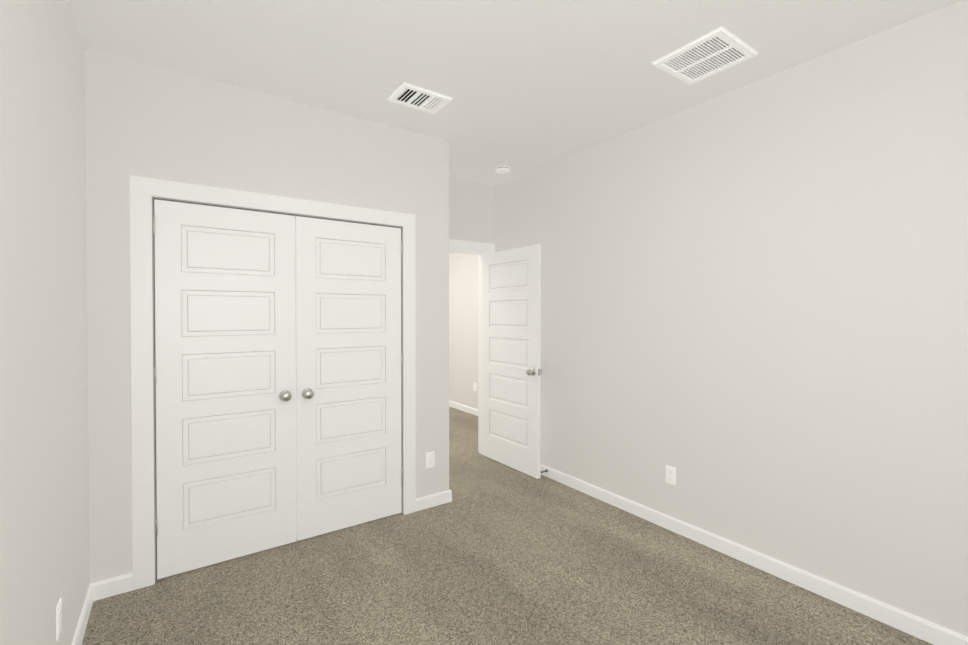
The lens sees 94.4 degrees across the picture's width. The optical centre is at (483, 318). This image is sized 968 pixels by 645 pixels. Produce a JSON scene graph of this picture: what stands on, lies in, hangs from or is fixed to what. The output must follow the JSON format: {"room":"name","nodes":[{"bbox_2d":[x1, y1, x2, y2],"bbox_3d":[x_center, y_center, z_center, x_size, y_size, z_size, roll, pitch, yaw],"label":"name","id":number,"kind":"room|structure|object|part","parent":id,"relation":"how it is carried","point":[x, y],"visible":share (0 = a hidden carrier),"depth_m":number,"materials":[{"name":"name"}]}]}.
{"room":"empty bedroom","nodes":[
{"label":"empty bedroom","id":0,"kind":"room"},
{"bbox_2d":[0,0,89,644],"bbox_3d":[-1.198,0.051,1.015,0.120,2.740,4.602,0,1,-35],"label":"wall","id":1,"kind":"structure","parent":0,"point":[44,515],"depth_m":1.45,"materials":[{"name":"grey paint"}]},
{"bbox_2d":[56,598,61,640],"bbox_3d":[-1.535,1.084,1.620,0.007,0.115,0.070,0,1,-35],"label":"electrical outlet","id":2,"kind":"object","parent":1,"relation":"attached to","point":[58,618],"visible":1,"depth_m":1.61,"materials":[{"name":"white plastic"}]},
{"bbox_2d":[71,583,92,644],"bbox_3d":[-0.927,1.380,0.759,0.014,0.086,3.608,0,1,-35],"label":"baseboard","id":3,"kind":"structure","parent":1,"relation":"attached to","point":[82,623],"depth_m":2.01,"materials":[{"name":"white paint"}]},
{"bbox_2d":[85,48,448,583],"bbox_3d":[-1.150,0.030,2.862,2.074,2.740,0.120,0,1,-35],"label":"wall","id":4,"kind":"structure","parent":0,"point":[147,120],"depth_m":2.50,"materials":[{"name":"grey paint"}]},
{"bbox_2d":[92,573,132,600],"bbox_3d":[-1.892,1.364,2.277,0.169,0.086,0.014,0,1,-35],"label":"baseboard","id":5,"kind":"structure","parent":4,"relation":"attached to","point":[106,588],"depth_m":2.27,"materials":[{"name":"white paint"}]},
{"bbox_2d":[153,216,157,535],"bbox_3d":[-1.746,0.308,2.379,0.009,1.700,0.009,0,1,-35],"label":"left closet door hinge","id":6,"kind":"object","parent":4,"relation":"attached to","point":[155,367],"visible":0.94,"depth_m":2.37,"materials":[{"name":"grey metal"}]},
{"bbox_2d":[154,199,295,578],"bbox_3d":[-1.452,0.378,2.575,0.702,2.027,0.093,0,1,-35],"label":"closet door","id":7,"kind":"structure","parent":4,"relation":"in","point":[225,341],"depth_m":2.56,"materials":[{"name":"white paint"}]},
{"bbox_3d":[-1.205,0.472,2.727,0.066,0.066,0.058,0,1,-35],"label":"knob","id":8,"kind":"part","parent":7,"relation":"part of","materials":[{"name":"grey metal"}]},
{"bbox_2d":[129,175,415,589],"bbox_3d":[-1.198,0.368,2.831,1.460,2.065,0.121,0,1,-35],"label":"door frame","id":9,"kind":"structure","parent":4,"relation":"attached to","point":[153,290],"depth_m":2.47,"materials":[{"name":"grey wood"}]},
{"bbox_2d":[295,216,401,540],"bbox_3d":[-0.871,0.374,2.981,0.702,2.027,0.093,0,1,-35],"label":"closet door","id":10,"kind":"structure","parent":4,"relation":"in","point":[348,358],"depth_m":2.97,"materials":[{"name":"white paint"}]},
{"bbox_3d":[-1.098,0.471,2.802,0.066,0.066,0.058,0,1,-35],"label":"knob","id":11,"kind":"part","parent":10,"relation":"part of","materials":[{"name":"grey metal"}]},
{"bbox_2d":[401,241,402,479],"bbox_3d":[-0.585,0.299,3.188,0.009,1.700,0.009,0,1,-35],"label":"right closet door hinge","id":12,"kind":"object","parent":4,"relation":"attached to","point":[401,365],"visible":1,"depth_m":3.19,"materials":[{"name":"grey metal"}]},
{"bbox_2d":[426,451,434,467],"bbox_3d":[-0.397,1.045,3.321,0.070,0.115,0.007,0,1,-35],"label":"electrical outlet","id":13,"kind":"object","parent":4,"relation":"attached to","point":[430,459],"visible":1,"depth_m":3.32,"materials":[{"name":"white plastic"}]},
{"bbox_2d":[416,490,451,510],"bbox_3d":[-0.374,1.352,3.337,0.303,0.086,0.014,0,1,-35],"label":"baseboard","id":14,"kind":"structure","parent":4,"relation":"attached to","point":[433,500],"depth_m":3.33,"materials":[{"name":"white paint"}]},
{"bbox_2d":[449,252,477,408],"bbox_3d":[-0.713,-0.018,7.292,0.120,2.740,5.138,0,1,-35],"label":"wall","id":15,"kind":"structure","parent":0,"point":[463,323],"depth_m":6.60,"materials":[{"name":"grey paint"}]},
{"bbox_2d":[449,401,477,415],"bbox_3d":[-0.734,1.310,7.219,0.014,0.086,5.018,0,1,-35],"label":"baseboard","id":16,"kind":"structure","parent":15,"relation":"attached to","point":[467,409],"depth_m":6.59,"materials":[{"name":"white paint"}]},
{"bbox_2d":[449,177,493,243],"bbox_3d":[-0.281,0.014,4.388,1.098,2.740,0.120,0,1,-35],"label":"wall","id":17,"kind":"structure","parent":0,"point":[471,211],"depth_m":4.41,"materials":[{"name":"grey paint"}]},
{"bbox_2d":[449,239,494,453],"bbox_3d":[-0.351,0.313,4.342,1.026,2.143,0.156,0,1,-35],"label":"door frame","id":18,"kind":"structure","parent":17,"relation":"attached to","point":[480,338],"depth_m":4.56,"materials":[{"name":"white paint"}]},
{"bbox_2d":[482,244,541,478],"bbox_3d":[0.237,0.365,4.181,0.151,2.018,0.813,0,1,-36],"label":"entry door","id":19,"kind":"structure","parent":17,"relation":"in","point":[511,357],"depth_m":4.12,"materials":[{"name":"white paint"}]},
{"bbox_3d":[0.401,0.459,3.876,0.058,0.066,0.066,0,1,-36],"label":"knob","id":20,"kind":"part","parent":19,"relation":"part of","materials":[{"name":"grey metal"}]},
{"bbox_2d":[82,407,932,644],"bbox_3d":[-1.032,1.410,4.279,4.110,0.050,9.740,0,1,-35],"label":"floor","id":21,"kind":"structure","parent":0,"point":[493,552],"depth_m":2.33,"materials":[{"name":"carpet"}]},
{"bbox_2d":[69,0,960,185],"bbox_3d":[-1.032,-1.380,4.248,4.110,0.050,9.740,0,1,-35],"label":"ceiling","id":22,"kind":"structure","parent":0,"point":[529,85],"depth_m":2.23,"materials":[{"name":"white paint"}]},
{"bbox_2d":[387,82,453,113],"bbox_3d":[-0.388,-1.332,2.723,0.326,0.013,0.246,0,1,-35],"label":"ceiling vent","id":23,"kind":"object","parent":22,"relation":"in","point":[416,97],"visible":1,"depth_m":2.71,"materials":[{"name":"white metal"}]},
{"bbox_2d":[495,165,509,173],"bbox_3d":[0.168,-1.331,4.014,0.132,0.043,0.132,0,1,-35],"label":"smoke detector","id":24,"kind":"object","parent":22,"relation":"attached to","point":[502,169],"visible":1,"depth_m":3.97,"materials":[{"name":"white plastic"}]},
{"bbox_2d":[651,26,758,84],"bbox_3d":[1.126,-1.327,2.292,0.366,0.013,0.366,0,1,-35],"label":"ceiling vent","id":25,"kind":"object","parent":22,"relation":"in","point":[717,50],"visible":1,"depth_m":2.27,"materials":[{"name":"white metal"}]},
{"bbox_2d":[494,0,967,636],"bbox_3d":[1.403,0.031,2.830,0.120,2.740,4.362,0,1,-35],"label":"wall","id":26,"kind":"structure","parent":0,"point":[754,314],"depth_m":2.40,"materials":[{"name":"grey paint"}]},
{"bbox_2d":[666,465,675,484],"bbox_3d":[1.237,1.036,2.968,0.007,0.115,0.070,0,1,-35],"label":"electrical outlet","id":27,"kind":"object","parent":26,"relation":"attached to","point":[670,475],"visible":1,"depth_m":2.97,"materials":[{"name":"white plastic"}]},
{"bbox_2d":[541,464,967,644],"bbox_3d":[1.348,1.358,2.807,0.014,0.086,4.362,0,1,-35],"label":"baseboard","id":28,"kind":"structure","parent":26,"relation":"attached to","point":[917,627],"depth_m":2.41,"materials":[{"name":"white paint"}]}
]}

